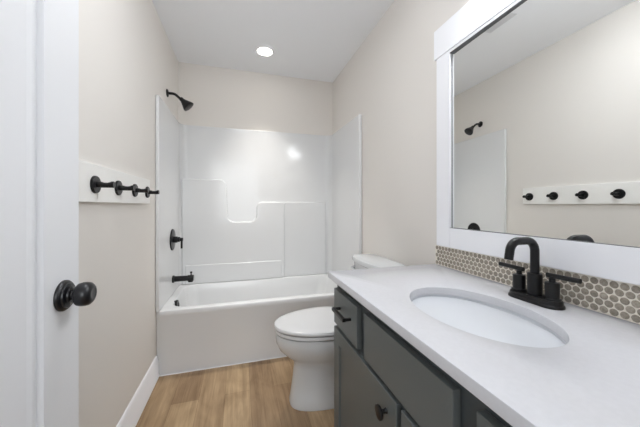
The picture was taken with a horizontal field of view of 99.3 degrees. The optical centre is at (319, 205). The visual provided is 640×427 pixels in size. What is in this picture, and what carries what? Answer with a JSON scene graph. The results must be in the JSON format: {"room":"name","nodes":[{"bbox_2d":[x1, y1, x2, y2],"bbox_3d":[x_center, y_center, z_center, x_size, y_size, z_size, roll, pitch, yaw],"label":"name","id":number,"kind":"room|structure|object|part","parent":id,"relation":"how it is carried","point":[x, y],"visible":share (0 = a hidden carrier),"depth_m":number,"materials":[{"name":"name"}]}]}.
{"room":"bathroom","nodes":[
{"label":"bathroom","id":0,"kind":"room"},
{"bbox_2d":[79,0,177,426],"bbox_3d":[-1.001,-0.088,1.250,0.100,2.539,2.904,0,0,-16],"label":"wall","id":1,"kind":"structure","parent":0,"point":[127,57],"depth_m":1.30,"materials":[{"name":"white paint"}]},
{"bbox_2d":[79,160,159,203],"bbox_3d":[-0.904,-0.088,1.250,0.084,0.147,0.948,0,0,-16],"label":"hook rail","id":2,"kind":"object","parent":1,"relation":"attached to","point":[97,183],"visible":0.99,"depth_m":1.16,"materials":[{"name":"white paint"}]},
{"bbox_2d":[116,356,158,426],"bbox_3d":[-0.831,1.108,0.889,0.022,0.147,2.074,0,0,-16],"label":"baseboard","id":3,"kind":"structure","parent":1,"relation":"attached to","point":[130,417],"depth_m":1.55,"materials":[{"name":"white paint"}]},
{"bbox_2d":[166,89,192,110],"bbox_3d":[-1.125,-0.850,2.192,0.192,0.159,0.092,0,0,-16],"label":"shower","id":4,"kind":"object","parent":1,"relation":"attached to","point":[186,104],"visible":1,"depth_m":2.18,"materials":[{"name":"black metal"}]},
{"bbox_3d":[-1.159,-0.876,2.182,0.112,0.066,0.021,0,0,-16],"label":"arm","id":5,"kind":"part","parent":4,"relation":"part of","materials":[{"name":"black metal"}]},
{"bbox_2d":[159,356,286,376],"bbox_3d":[-0.397,1.179,2.095,1.504,0.006,0.006,0,0,-16],"label":"trim","id":6,"kind":"structure","parent":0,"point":[280,356],"depth_m":2.00,"materials":[{"name":"white wood"}]},
{"bbox_2d":[136,357,333,426],"bbox_3d":[0.002,1.207,0.539,4.600,0.050,4.834,0,0,-16],"label":"floor","id":7,"kind":"structure","parent":0,"point":[251,394],"depth_m":1.66,"materials":[{"name":"brown wood"}]},
{"bbox_2d":[156,273,336,374],"bbox_3d":[-0.498,0.955,2.437,1.534,0.452,0.707,0,0,-16],"label":"bathtub","id":8,"kind":"object","parent":7,"relation":"on","point":[202,325],"visible":0.73,"depth_m":2.06,"materials":[{"name":"white plastic"}]},
{"bbox_2d":[155,95,361,312],"bbox_3d":[-0.491,-0.015,2.415,1.534,1.496,0.755,0,0,-16],"label":"shower surround","id":9,"kind":"object","parent":8,"relation":"on","point":[243,204],"visible":0.97,"depth_m":2.66,"materials":[{"name":"white plastic"}]},
{"bbox_2d":[170,229,182,249],"bbox_3d":[-1.174,0.278,2.245,0.082,0.176,0.176,0,0,-16],"label":"shower valve","id":10,"kind":"object","parent":9,"relation":"attached to","point":[174,239],"visible":1,"depth_m":2.23,"materials":[{"name":"black metal"}]},
{"bbox_3d":[-1.208,0.278,2.235,0.011,0.176,0.176,0,0,-16],"label":"trim plate","id":11,"kind":"part","parent":10,"relation":"part of","materials":[{"name":"black metal"}]},
{"bbox_2d":[172,271,193,282],"bbox_3d":[-1.139,0.593,2.266,0.160,0.086,0.060,0,0,-16],"label":"tub spout","id":12,"kind":"object","parent":9,"relation":"attached to","point":[190,278],"visible":1,"depth_m":2.25,"materials":[{"name":"black metal"}]},
{"bbox_3d":[-1.139,0.605,2.266,0.160,0.060,0.060,0,0,-16],"label":"spout","id":13,"kind":"part","parent":12,"relation":"part of","materials":[{"name":"black metal"}]},
{"bbox_2d":[274,253,404,410],"bbox_3d":[0.092,0.771,1.754,0.779,0.818,0.463,0,0,-16],"label":"toilet","id":14,"kind":"object","parent":7,"relation":"on","point":[305,336],"visible":0.56,"depth_m":1.58,"materials":[{"name":"white ceramic"}]},
{"bbox_3d":[-0.013,0.741,1.683,0.528,0.029,0.378,0,0,-16],"label":"seat","id":15,"kind":"part","parent":14,"relation":"part of","materials":[{"name":"white plastic"}]},
{"bbox_3d":[0.050,0.968,1.702,0.651,0.425,0.370,0,0,-16],"label":"bowl","id":16,"kind":"part","parent":14,"relation":"part of","materials":[{"name":"white ceramic"}]},
{"bbox_3d":[-0.008,0.709,1.685,0.549,0.035,0.388,0,0,-16],"label":"lid","id":17,"kind":"part","parent":14,"relation":"part of","materials":[{"name":"white plastic"}]},
{"bbox_3d":[0.373,0.574,1.844,0.188,0.346,0.426,0,0,-16],"label":"tank","id":18,"kind":"part","parent":14,"relation":"part of","materials":[{"name":"white ceramic"}]},
{"bbox_3d":[0.366,0.381,1.842,0.203,0.038,0.448,0,0,-16],"label":"tank lid","id":19,"kind":"part","parent":14,"relation":"part of","materials":[{"name":"white ceramic"}]},
{"bbox_2d":[332,285,512,426],"bbox_3d":[0.473,0.755,0.774,0.607,0.854,1.114,0,0,-16],"label":"vanity cabinet","id":20,"kind":"object","parent":7,"relation":"on","point":[381,379],"visible":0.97,"depth_m":0.78,"materials":[{"name":"grey paint"}]},
{"bbox_3d":[0.084,0.432,1.086,0.036,0.013,0.127,0,0,-16],"label":"drawer pull","id":21,"kind":"part","parent":20,"relation":"part of","materials":[{"name":"black metal"}]},
{"bbox_3d":[0.108,0.443,1.104,0.020,0.152,0.248,0,0,-16],"label":"drawer","id":22,"kind":"part","parent":20,"relation":"part of","materials":[{"name":"grey paint"}]},
{"bbox_3d":[0.144,0.800,0.980,0.020,0.527,0.506,0,0,-16],"label":"cabinet door","id":23,"kind":"part","parent":20,"relation":"part of","materials":[{"name":"grey paint"}]},
{"bbox_3d":[0.177,0.591,0.781,0.030,0.041,0.041,0,0,-16],"label":"door knob","id":24,"kind":"part","parent":20,"relation":"part of","materials":[{"name":"black metal"}]},
{"bbox_3d":[0.290,0.800,0.483,0.020,0.527,0.486,0,0,-16],"label":"cabinet door","id":25,"kind":"part","parent":20,"relation":"part of","materials":[{"name":"grey paint"}]},
{"bbox_2d":[328,264,639,426],"bbox_3d":[0.482,0.314,0.779,0.590,0.026,1.160,0,0,-16],"label":"countertop","id":26,"kind":"structure","parent":20,"relation":"on","point":[592,379],"depth_m":0.56,"materials":[{"name":"white stone"}]},
{"bbox_2d":[411,294,565,347],"bbox_3d":[0.450,0.398,0.793,0.341,0.140,0.482,0,0,-16],"label":"sink","id":27,"kind":"object","parent":26,"relation":"in","point":[479,318],"visible":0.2,"depth_m":0.80,"materials":[{"name":"white ceramic"}]},
{"bbox_2d":[498,237,581,310],"bbox_3d":[0.677,0.198,0.858,0.181,0.204,0.178,0,0,29],"label":"faucet","id":28,"kind":"object","parent":26,"relation":"on","point":[533,294],"visible":1,"depth_m":0.84,"materials":[{"name":"black metal"}]},
{"bbox_3d":[0.655,0.207,0.933,0.014,0.016,0.084,0,0,-16],"label":"lever","id":29,"kind":"part","parent":28,"relation":"part of","materials":[{"name":"black metal"}]},
{"bbox_3d":[0.663,0.249,0.906,0.043,0.068,0.043,0,0,-16],"label":"handle","id":30,"kind":"part","parent":28,"relation":"part of","materials":[{"name":"black metal"}]},
{"bbox_3d":[0.629,0.190,0.844,0.140,0.186,0.040,0,0,-16],"label":"spout","id":31,"kind":"part","parent":28,"relation":"part of","materials":[{"name":"black metal"}]},
{"bbox_3d":[0.677,0.289,0.858,0.067,0.022,0.159,0,0,-16],"label":"plate","id":32,"kind":"part","parent":28,"relation":"part of","materials":[{"name":"black metal"}]},
{"bbox_3d":[0.692,0.249,0.810,0.043,0.068,0.043,0,0,-16],"label":"handle","id":33,"kind":"part","parent":28,"relation":"part of","materials":[{"name":"black metal"}]},
{"bbox_3d":[0.700,0.207,0.783,0.014,0.016,0.084,0,0,-16],"label":"lever","id":34,"kind":"part","parent":28,"relation":"part of","materials":[{"name":"black metal"}]},
{"bbox_3d":[0.324,0.443,0.369,0.020,0.152,0.248,0,0,-16],"label":"drawer","id":35,"kind":"part","parent":20,"relation":"part of","materials":[{"name":"grey paint"}]},
{"bbox_2d":[178,62,332,135],"bbox_3d":[-0.612,-0.088,2.826,1.536,2.539,0.100,0,0,-16],"label":"wall","id":36,"kind":"structure","parent":0,"point":[220,97],"depth_m":2.76,"materials":[{"name":"white paint"}]},
{"bbox_2d":[152,0,393,82],"bbox_3d":[0.002,-1.382,0.539,4.600,0.050,4.834,0,0,-16],"label":"ceiling","id":37,"kind":"structure","parent":0,"point":[311,39],"depth_m":2.13,"materials":[{"name":"white paint"}]},
{"bbox_2d":[253,45,275,57],"bbox_3d":[-0.484,-1.353,2.388,0.196,0.008,0.196,0,0,-16],"label":"recessed light","id":38,"kind":"object","parent":37,"relation":"in","point":[265,51],"visible":1,"depth_m":2.38,"materials":[{"name":"white paint"}]},
{"bbox_2d":[333,0,469,265],"bbox_3d":[0.568,-0.088,1.712,0.100,2.539,2.904,0,0,-16],"label":"wall","id":39,"kind":"structure","parent":0,"point":[390,80],"depth_m":1.74,"materials":[{"name":"white paint"}]},
{"bbox_2d":[434,0,639,284],"bbox_3d":[0.744,-0.346,0.894,0.022,1.090,1.056,0,0,-16],"label":"mirror","id":40,"kind":"object","parent":39,"relation":"attached to","point":[538,101],"visible":1,"depth_m":0.90,"materials":[{"name":"white mirror"}]},
{"bbox_3d":[0.614,-0.272,1.343,0.020,0.943,0.090,0,0,-16],"label":"rail","id":41,"kind":"part","parent":40,"relation":"part of","materials":[{"name":"white paint"}]},
{"bbox_3d":[0.745,-0.737,0.896,0.020,0.014,0.840,0,0,-16],"label":"rail","id":42,"kind":"part","parent":40,"relation":"part of","materials":[{"name":"white paint"}]},
{"bbox_3d":[0.745,0.152,0.896,0.020,0.094,0.840,0,0,-16],"label":"rail","id":43,"kind":"part","parent":40,"relation":"part of","materials":[{"name":"white paint"}]},
{"bbox_2d":[435,245,639,323],"bbox_3d":[0.762,0.250,0.856,0.010,0.100,1.148,0,0,-16],"label":"backsplash","id":44,"kind":"structure","parent":39,"relation":"attached to","point":[617,299],"depth_m":0.82,"materials":[{"name":"tile"}]},
{"bbox_3d":[0.209,-0.088,0.033,1.736,2.539,0.115,0,0,-16],"label":"wall","id":45,"kind":"structure","parent":0,"visible":0},
{"bbox_2d":[0,0,96,426],"bbox_3d":[-0.474,0.158,0.304,0.093,2.023,0.767,0,0,-16],"label":"door","id":46,"kind":"structure","parent":45,"relation":"in","point":[42,294],"depth_m":0.55,"materials":[{"name":"white paint"}]},
{"bbox_3d":[-0.491,0.111,0.304,0.012,1.677,0.505,0,0,-16],"label":"panel moulding","id":47,"kind":"part","parent":46,"relation":"part of","materials":[{"name":"white paint"}]},
{"bbox_3d":[-0.567,0.201,0.611,0.017,0.068,0.068,0,0,-16],"label":"knob","id":48,"kind":"part","parent":46,"relation":"part of","materials":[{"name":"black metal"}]}
]}

